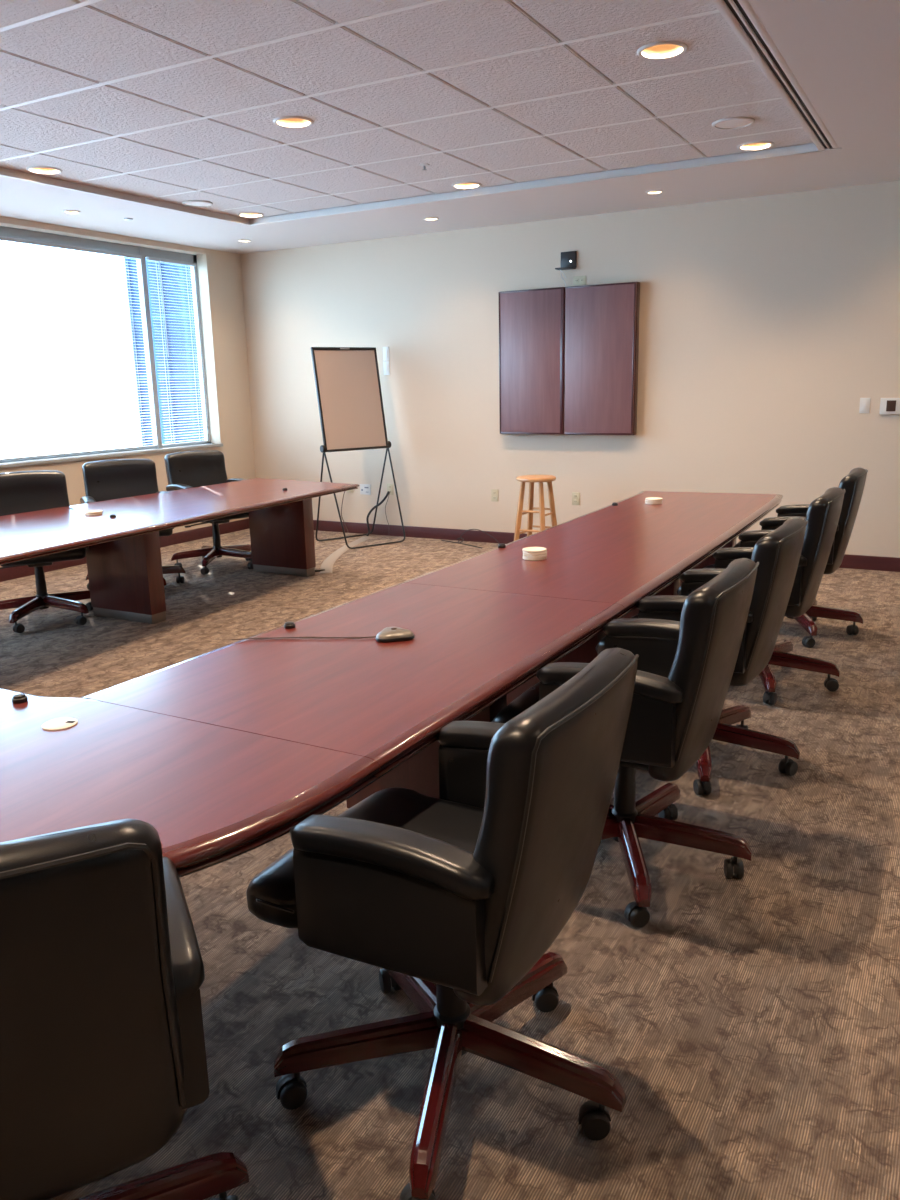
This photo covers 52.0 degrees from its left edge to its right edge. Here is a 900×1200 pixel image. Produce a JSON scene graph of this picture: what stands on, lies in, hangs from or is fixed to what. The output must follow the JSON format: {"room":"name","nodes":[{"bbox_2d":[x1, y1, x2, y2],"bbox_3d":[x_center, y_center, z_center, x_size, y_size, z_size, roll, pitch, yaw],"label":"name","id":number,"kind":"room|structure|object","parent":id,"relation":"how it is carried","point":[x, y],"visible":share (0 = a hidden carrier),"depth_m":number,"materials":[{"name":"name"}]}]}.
{"room":"conference room","nodes":[
{"label":"conference room","id":0,"kind":"room"},
{"bbox_2d":[0,216,255,566],"bbox_3d":[-4.898,-1.228,5.210,0.185,3.200,11.004,6,15,28],"label":"wall","id":1,"kind":"structure","parent":0,"point":[219,272],"depth_m":9.43,"materials":[{"name":"beige paint"}]},
{"bbox_2d":[0,226,222,467],"bbox_3d":[-4.105,-1.808,6.525,0.198,1.885,6.790,6,15,28],"label":"window","id":2,"kind":"structure","parent":1,"relation":"in","point":[145,252],"depth_m":8.72,"materials":[{"name":"grey paint"}]},
{"bbox_2d":[0,236,158,460],"bbox_3d":[-3.426,-2.091,7.737,0.056,1.747,2.405,6,15,28],"label":"blind","id":3,"kind":"object","parent":2,"relation":"attached to","point":[2,238],"visible":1,"depth_m":8.02,"materials":[{"name":"grey plastic"}]},
{"bbox_2d":[146,257,209,445],"bbox_3d":[-2.653,-2.426,9.089,0.056,1.747,0.620,6,15,28],"label":"blind","id":4,"kind":"object","parent":2,"relation":"attached to","point":[151,259],"visible":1,"depth_m":9.05,"materials":[{"name":"grey plastic"}]},
{"bbox_2d":[0,518,249,581],"bbox_3d":[-4.778,0.286,5.516,0.014,0.110,11.004,6,15,28],"label":"baseboard","id":5,"kind":"structure","parent":1,"relation":"attached to","point":[11,573],"depth_m":9.05,"materials":[{"name":"brown wood"}]},
{"bbox_2d":[0,528,899,1199],"bbox_3d":[-0.549,0.839,3.234,10.487,0.100,11.404,6,15,28],"label":"floor","id":6,"kind":"structure","parent":0,"point":[749,1030],"depth_m":2.36,"materials":[{"name":"carpet"}]},
{"bbox_2d":[0,471,92,632],"bbox_3d":[-2.741,-0.343,6.112,0.740,0.975,0.740,-9,15,-30],"label":"office chair","id":7,"kind":"object","parent":6,"relation":"on","point":[20,491],"visible":0.57,"depth_m":6.16,"materials":[{"name":"black leather"}]},
{"bbox_2d":[0,819,248,1199],"bbox_3d":[-0.702,0.710,1.448,0.721,0.973,0.737,-7,14,-23],"label":"office chair","id":8,"kind":"object","parent":6,"relation":"on","point":[103,1060],"visible":1,"depth_m":1.19,"materials":[{"name":"black leather"}]},
{"bbox_2d":[80,459,185,591],"bbox_3d":[-2.408,-0.561,7.005,0.724,0.973,0.736,-8,15,-26],"label":"office chair","id":9,"kind":"object","parent":6,"relation":"on","point":[104,480],"visible":0.34,"depth_m":7.10,"materials":[{"name":"black leather"}]},
{"bbox_2d":[0,478,358,623],"bbox_3d":[-2.211,-0.155,5.810,1.433,0.725,4.758,6,15,28],"label":"conference table","id":10,"kind":"object","parent":6,"relation":"on","point":[124,562],"visible":0.98,"depth_m":6.12,"materials":[{"name":"brown wood"}]},
{"bbox_3d":[-2.281,-0.553,5.901,0.108,0.011,0.108,6,15,28],"label":"coaster","id":11,"kind":"object","parent":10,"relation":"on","visible":0},
{"bbox_2d":[85,510,102,513],"bbox_3d":[-2.278,-0.564,5.900,0.108,0.011,0.108,6,15,28],"label":"coaster","id":12,"kind":"object","parent":11,"relation":"on","point":[89,511],"visible":1,"depth_m":5.88,"materials":[{"name":"beige"}]},
{"bbox_2d":[0,688,379,877],"bbox_3d":[-1.466,0.659,2.239,2.522,0.744,0.918,6,15,28],"label":"conference table","id":13,"kind":"object","parent":6,"relation":"on","point":[212,795],"depth_m":1.88,"materials":[{"name":"brown wood"}]},
{"bbox_2d":[42,718,77,730],"bbox_3d":[-0.928,0.294,2.193,0.080,0.004,0.080,2,14,12],"label":"cable grommet","id":14,"kind":"object","parent":13,"relation":"on","point":[59,723],"visible":1,"depth_m":2.19,"materials":[{"name":"white plastic"}]},
{"bbox_2d":[164,450,252,574],"bbox_3d":[-1.995,-0.767,7.846,0.728,0.974,0.736,-13,18,-41],"label":"office chair","id":15,"kind":"object","parent":6,"relation":"on","point":[186,469],"visible":0.57,"depth_m":7.85,"materials":[{"name":"black leather"}]},
{"bbox_2d":[320,536,372,573],"bbox_3d":[-0.974,-0.429,8.420,0.213,0.010,1.836,0,13,6],"label":"cover","id":16,"kind":"object","parent":6,"relation":"on","point":[328,563],"visible":0.98,"depth_m":8.24,"materials":[{"name":"beige plastic"}]},
{"bbox_2d":[81,583,624,807],"bbox_3d":[-0.171,0.476,2.902,0.964,0.744,1.538,6,15,28],"label":"conference table","id":17,"kind":"object","parent":6,"relation":"on","point":[388,704],"depth_m":2.60,"materials":[{"name":"brown wood"}]},
{"bbox_2d":[231,627,414,642],"bbox_3d":[-0.394,0.112,2.858,0.568,0.032,0.119,-3,13,-6],"label":"microphone","id":18,"kind":"object","parent":17,"relation":"on","point":[388,634],"visible":1,"depth_m":2.85,"materials":[{"name":"black plastic"}]},
{"bbox_2d":[311,347,405,548],"bbox_3d":[-0.888,-1.458,8.761,0.758,1.833,0.617,-11,16,-36],"label":"easel","id":19,"kind":"object","parent":6,"relation":"on","point":[347,379],"visible":1,"depth_m":8.70,"materials":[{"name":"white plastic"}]},
{"bbox_2d":[328,446,388,451],"bbox_3d":[-0.863,-1.430,8.733,0.660,0.018,0.042,-11,7,-36],"label":"tray","id":20,"kind":"object","parent":19,"relation":"on","point":[330,448],"depth_m":8.69,"materials":[{"name":"black plastic"}]},
{"bbox_2d":[246,648,638,1199],"bbox_3d":[0.013,0.584,1.921,0.739,0.975,0.739,6,15,28],"label":"office chair","id":21,"kind":"object","parent":6,"relation":"on","point":[466,891],"visible":1,"depth_m":1.68,"materials":[{"name":"black leather"}]},
{"bbox_2d":[441,529,499,547],"bbox_3d":[0.224,-0.601,8.782,0.237,0.130,0.712,-11,17,-37],"label":"loose cable","id":22,"kind":"object","parent":6,"relation":"on","point":[458,542],"visible":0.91,"depth_m":8.82,"materials":[{"name":"black plastic"}]},
{"bbox_2d":[514,475,556,540],"bbox_3d":[0.733,-0.692,7.846,0.336,0.715,0.336,7,15,30],"label":"wooden stool","id":23,"kind":"object","parent":6,"relation":"on","point":[531,479],"visible":0.77,"depth_m":7.79,"materials":[{"name":"brown wood"}]},
{"bbox_2d":[402,491,782,704],"bbox_3d":[1.019,-0.050,5.028,1.011,0.744,3.443,6,15,28],"label":"conference table","id":24,"kind":"object","parent":6,"relation":"on","point":[628,552],"depth_m":4.25,"materials":[{"name":"brown wood"}]},
{"bbox_2d":[523,556,546,560],"bbox_3d":[0.378,-0.191,4.120,0.108,0.011,0.108,6,15,28],"label":"coaster","id":25,"kind":"object","parent":24,"relation":"on","point":[524,558],"visible":0.55,"depth_m":4.07,"materials":[{"name":"beige"}]},
{"bbox_2d":[523,554,546,557],"bbox_3d":[0.379,-0.201,4.116,0.108,0.011,0.108,6,15,28],"label":"coaster","id":26,"kind":"object","parent":25,"relation":"on","point":[524,555],"visible":0.51,"depth_m":4.07,"materials":[{"name":"beige"}]},
{"bbox_2d":[523,551,546,555],"bbox_3d":[0.379,-0.213,4.115,0.108,0.011,0.108,6,15,28],"label":"coaster","id":27,"kind":"object","parent":26,"relation":"on","point":[525,553],"visible":0.55,"depth_m":4.07,"materials":[{"name":"beige"}]},
{"bbox_2d":[522,547,546,552],"bbox_3d":[0.377,-0.224,4.114,0.108,0.011,0.108,6,15,28],"label":"coaster","id":28,"kind":"object","parent":27,"relation":"on","point":[526,549],"visible":1,"depth_m":4.09,"materials":[{"name":"beige ceramic"}]},
{"bbox_3d":[1.292,-0.618,5.854,0.108,0.011,0.108,6,15,28],"label":"coaster","id":29,"kind":"object","parent":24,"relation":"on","visible":0},
{"bbox_2d":[645,500,661,502],"bbox_3d":[1.291,-0.629,5.850,0.108,0.011,0.108,6,15,28],"label":"coaster","id":30,"kind":"object","parent":29,"relation":"on","point":[645,500],"visible":0.7,"depth_m":5.80,"materials":[{"name":"beige ceramic"}]},
{"bbox_2d":[645,497,662,500],"bbox_3d":[1.293,-0.640,5.849,0.108,0.011,0.108,6,15,28],"label":"coaster","id":31,"kind":"object","parent":30,"relation":"on","point":[648,498],"visible":1,"depth_m":5.83,"materials":[{"name":"beige"}]},
{"bbox_2d":[492,558,758,927],"bbox_3d":[0.561,0.357,2.833,0.737,0.974,0.731,6,15,28],"label":"office chair","id":32,"kind":"object","parent":6,"relation":"on","point":[685,668],"visible":0.78,"depth_m":2.57,"materials":[{"name":"black leather"}]},
{"bbox_2d":[596,517,807,794],"bbox_3d":[0.999,0.169,3.596,0.739,0.975,0.740,6,15,29],"label":"office chair","id":33,"kind":"object","parent":6,"relation":"on","point":[778,552],"visible":0.44,"depth_m":3.33,"materials":[{"name":"black leather"}]},
{"bbox_2d":[677,487,845,704],"bbox_3d":[1.544,-0.062,4.528,0.740,0.975,0.739,6,15,28],"label":"office chair","id":34,"kind":"object","parent":6,"relation":"on","point":[823,513],"visible":0.52,"depth_m":4.25,"materials":[{"name":"black leather"}]},
{"bbox_2d":[734,467,867,647],"bbox_3d":[2.061,-0.293,5.462,0.758,0.975,0.714,8,16,35],"label":"office chair","id":35,"kind":"object","parent":6,"relation":"on","point":[853,483],"visible":0.41,"depth_m":5.18,"materials":[{"name":"black leather"}]},
{"bbox_2d":[0,0,899,253],"bbox_3d":[-0.523,-2.015,2.513,9.887,0.105,11.004,6,15,28],"label":"ceiling","id":36,"kind":"structure","parent":0,"point":[165,103],"depth_m":4.75,"materials":[{"name":"paint"}]},
{"bbox_2d":[26,166,61,174],"bbox_3d":[-2.611,-2.823,5.922,0.216,0.129,0.216,6,15,28],"label":"recessed light","id":37,"kind":"object","parent":36,"relation":"in","point":[46,170],"visible":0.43,"depth_m":5.99,"materials":[{"name":"beige"}]},
{"bbox_2d":[63,210,79,213],"bbox_3d":[-2.909,-3.016,7.080,0.128,0.079,0.128,6,15,28],"label":"ceiling spotlight","id":38,"kind":"object","parent":36,"relation":"attached to","point":[64,211],"visible":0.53,"depth_m":7.11,"materials":[{"name":"beige"}]},
{"bbox_2d":[0,174,250,225],"bbox_3d":[-3.935,-2.226,3.949,0.024,0.008,9.211,6,15,28],"label":"trim","id":39,"kind":"structure","parent":36,"relation":"attached to","point":[4,175],"depth_m":6.64,"materials":[{"name":"white"}]},
{"bbox_2d":[182,200,212,206],"bbox_3d":[-1.944,-3.050,7.101,0.230,0.011,0.230,6,15,28],"label":"ceiling speaker","id":40,"kind":"object","parent":36,"relation":"attached to","point":[192,203],"visible":1,"depth_m":7.08,"materials":[{"name":"white"}]},
{"bbox_2d":[185,202,209,205],"bbox_3d":[-1.944,-3.048,7.102,0.198,0.004,0.198,6,15,28],"label":"grille","id":41,"kind":"object","parent":40,"relation":"attached to","point":[186,203],"depth_m":7.10,"materials":[{"name":"white metal"}]},
{"bbox_2d":[237,239,250,241],"bbox_3d":[-1.934,-3.410,8.664,0.128,0.079,0.128,6,15,28],"label":"ceiling spotlight","id":42,"kind":"object","parent":36,"relation":"attached to","point":[241,240],"visible":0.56,"depth_m":8.68,"materials":[{"name":"beige"}]},
{"bbox_2d":[238,212,263,217],"bbox_3d":[-1.647,-3.240,7.609,0.216,0.129,0.216,6,15,28],"label":"recessed light","id":43,"kind":"object","parent":36,"relation":"in","point":[244,214],"visible":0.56,"depth_m":7.68,"materials":[{"name":"white"}]},
{"bbox_2d":[273,116,313,127],"bbox_3d":[-0.845,-2.634,4.959,0.216,0.129,0.216,6,15,28],"label":"recessed light","id":44,"kind":"object","parent":36,"relation":"in","point":[284,121],"visible":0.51,"depth_m":5.03,"materials":[{"name":"beige"}]},
{"bbox_2d":[419,163,428,170],"bbox_3d":[-0.167,-2.823,6.019,0.068,0.033,0.068,6,15,28],"label":"sprinkler head","id":45,"kind":"object","parent":36,"relation":"attached to","point":[423,164],"visible":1,"depth_m":6.01},
{"bbox_2d":[423,217,438,220],"bbox_3d":[-0.159,-3.225,7.718,0.128,0.079,0.128,6,15,28],"label":"ceiling spotlight","id":46,"kind":"object","parent":36,"relation":"attached to","point":[426,218],"visible":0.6,"depth_m":7.75,"materials":[{"name":"beige"}]},
{"bbox_2d":[452,182,481,188],"bbox_3d":[0.120,-3.051,6.646,0.216,0.129,0.216,6,15,28],"label":"recessed light","id":47,"kind":"object","parent":36,"relation":"in","point":[460,185],"visible":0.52,"depth_m":6.72,"materials":[{"name":"beige"}]},
{"bbox_2d":[249,144,841,225],"bbox_3d":[0.343,-2.994,6.735,4.677,0.049,0.032,6,15,28],"label":"ceiling recess edge","id":48,"kind":"structure","parent":36,"relation":"attached to","point":[809,148],"depth_m":6.49,"materials":[{"name":"white paint"}]},
{"bbox_2d":[646,190,662,193],"bbox_3d":[1.510,-3.047,6.807,0.128,0.079,0.128,6,15,28],"label":"ceiling spotlight","id":49,"kind":"object","parent":36,"relation":"attached to","point":[650,191],"visible":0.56,"depth_m":6.84,"materials":[{"name":"white"}]},
{"bbox_2d":[637,41,687,59],"bbox_3d":[0.921,-2.445,3.995,0.216,0.129,0.216,6,15,28],"label":"recessed light","id":50,"kind":"object","parent":36,"relation":"in","point":[661,50],"visible":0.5,"depth_m":4.07,"materials":[{"name":"beige"}]},
{"bbox_2d":[712,117,754,129],"bbox_3d":[1.589,-2.673,5.174,0.230,0.011,0.230,6,15,28],"label":"ceiling speaker","id":51,"kind":"object","parent":36,"relation":"attached to","point":[729,123],"visible":1,"depth_m":5.16,"materials":[{"name":"white"}]},
{"bbox_2d":[715,120,750,127],"bbox_3d":[1.589,-2.671,5.175,0.198,0.004,0.198,6,15,28],"label":"grille","id":52,"kind":"object","parent":51,"relation":"attached to","point":[719,123],"depth_m":5.17,"materials":[{"name":"white metal"}]},
{"bbox_2d":[737,141,773,150],"bbox_3d":[1.886,-2.863,5.682,0.216,0.129,0.216,6,15,28],"label":"recessed light","id":53,"kind":"object","parent":36,"relation":"in","point":[754,145],"visible":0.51,"depth_m":5.75,"materials":[{"name":"beige"}]},
{"bbox_2d":[712,0,838,149],"bbox_3d":[0.092,-1.820,1.747,0.115,0.050,9.211,6,15,28],"label":"ceiling vent","id":54,"kind":"object","parent":36,"relation":"in","point":[740,15],"visible":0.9,"depth_m":4.10,"materials":[{"name":"metal"}]},
{"bbox_2d":[240,181,899,557],"bbox_3d":[2.136,-1.943,7.611,10.487,3.200,0.200,6,15,28],"label":"wall","id":55,"kind":"structure","parent":0,"point":[765,322],"depth_m":7.78,"materials":[{"name":"beige paint"}]},
{"bbox_2d":[341,491,347,531],"bbox_3d":[-1.084,-0.930,9.537,0.102,0.466,0.039,3,14,17],"label":"cord","id":56,"kind":"object","parent":55,"relation":"hanging from","point":[344,491],"visible":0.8,"depth_m":9.56,"materials":[{"name":"brown plastic"}]},
{"bbox_2d":[360,484,370,494],"bbox_3d":[-0.863,-1.128,9.406,0.130,0.105,0.008,6,15,28],"label":"data plate","id":57,"kind":"object","parent":55,"relation":"attached to","point":[365,489],"visible":1,"depth_m":9.40,"materials":[{"name":"white plastic"}]},
{"bbox_2d":[366,491,389,535],"bbox_3d":[-0.723,-0.866,9.267,0.249,0.447,0.061,-2,13,-3],"label":"power cord","id":58,"kind":"object","parent":55,"relation":"hanging from","point":[388,492],"visible":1,"depth_m":9.26,"materials":[{"name":"black plastic"}]},
{"bbox_2d":[383,361,389,374],"bbox_3d":[-0.618,-2.259,8.985,0.070,0.130,0.010,6,15,28],"label":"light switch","id":59,"kind":"object","parent":55,"relation":"attached to","point":[386,364],"visible":1,"depth_m":8.98,"materials":[{"name":"white plastic"}]},
{"bbox_2d":[383,347,389,360],"bbox_3d":[-0.620,-2.390,8.954,0.070,0.130,0.010,6,15,28],"label":"intercom panel","id":60,"kind":"object","parent":55,"relation":"attached to","point":[385,349],"visible":1,"depth_m":8.95,"materials":[{"name":"white plastic"}]},
{"bbox_2d":[387,483,392,494],"bbox_3d":[-0.602,-1.111,9.260,0.072,0.115,0.010,6,15,28],"label":"wall outlet","id":61,"kind":"object","parent":55,"relation":"attached to","point":[389,486],"visible":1,"depth_m":9.25,"materials":[{"name":"beige plastic"}]},
{"bbox_2d":[491,489,497,501],"bbox_3d":[0.422,-0.987,8.705,0.072,0.115,0.010,6,15,28],"label":"wall outlet","id":62,"kind":"object","parent":55,"relation":"attached to","point":[494,492],"visible":1,"depth_m":8.70,"materials":[{"name":"beige plastic"}]},
{"bbox_2d":[555,251,576,285],"bbox_3d":[0.986,-2.827,7.861,0.150,0.276,0.120,6,15,28],"label":"wall device","id":63,"kind":"object","parent":55,"relation":"attached to","point":[568,259],"visible":1,"depth_m":7.87,"materials":[{"name":"black plastic"}]},
{"bbox_2d":[555,267,575,269],"bbox_3d":[0.982,-2.822,7.854,0.150,0.012,0.102,6,15,28],"label":"shelf","id":64,"kind":"object","parent":63,"relation":"attached to","point":[561,268],"depth_m":7.82,"materials":[{"name":"black plastic"}]},
{"bbox_2d":[499,282,639,434],"bbox_3d":[1.014,-2.074,8.038,1.260,1.245,0.108,6,15,28],"label":"upper cabinet","id":65,"kind":"object","parent":55,"relation":"attached to","point":[568,356],"visible":1,"depth_m":7.97,"materials":[{"name":"red wood"}]},
{"bbox_2d":[572,492,579,504],"bbox_3d":[1.134,-0.913,8.317,0.072,0.115,0.010,6,15,28],"label":"wall outlet","id":66,"kind":"object","parent":55,"relation":"attached to","point":[575,495],"visible":1,"depth_m":8.31,"materials":[{"name":"beige plastic"}]},
{"bbox_2d":[573,276,585,284],"bbox_3d":[1.108,-2.730,7.882,0.115,0.072,0.010,6,15,28],"label":"wall outlet","id":67,"kind":"object","parent":55,"relation":"attached to","point":[577,280],"visible":1,"depth_m":7.88,"materials":[{"name":"beige plastic"}]},
{"bbox_2d":[575,278,583,282],"bbox_3d":[1.106,-2.729,7.880,0.080,0.032,0.003,6,15,28],"label":"socket","id":68,"kind":"object","parent":67,"relation":"attached to","point":[577,280],"depth_m":7.88,"materials":[{"name":"beige plastic"}]},
{"bbox_2d":[313,520,899,571],"bbox_3d":[2.204,-0.407,7.826,9.887,0.110,0.014,6,15,28],"label":"baseboard","id":69,"kind":"structure","parent":55,"relation":"attached to","point":[879,563],"depth_m":8.98,"materials":[{"name":"brown wood"}]},
{"bbox_2d":[859,398,870,412],"bbox_3d":[3.156,-1.480,7.020,0.072,0.115,0.010,6,15,28],"label":"light switch","id":70,"kind":"object","parent":55,"relation":"attached to","point":[864,407],"visible":1,"depth_m":7.02,"materials":[{"name":"white plastic"}]},
{"bbox_2d":[879,398,899,413],"bbox_3d":[3.311,-1.456,6.927,0.150,0.120,0.026,6,15,28],"label":"thermostat","id":71,"kind":"object","parent":55,"relation":"attached to","point":[887,405],"visible":1,"depth_m":6.92,"materials":[{"name":"white plastic"}]},
{"label":"outside","id":72,"kind":"structure","parent":0,"visible":0},
{"bbox_2d":[124,257,203,445],"bbox_3d":[9.527,-12.558,28.477,36.850,38.000,17.140,6,15,28],"label":"office building","id":73,"kind":"structure","parent":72,"point":[160,364],"depth_m":30.38,"materials":[{"name":"blue glass"}]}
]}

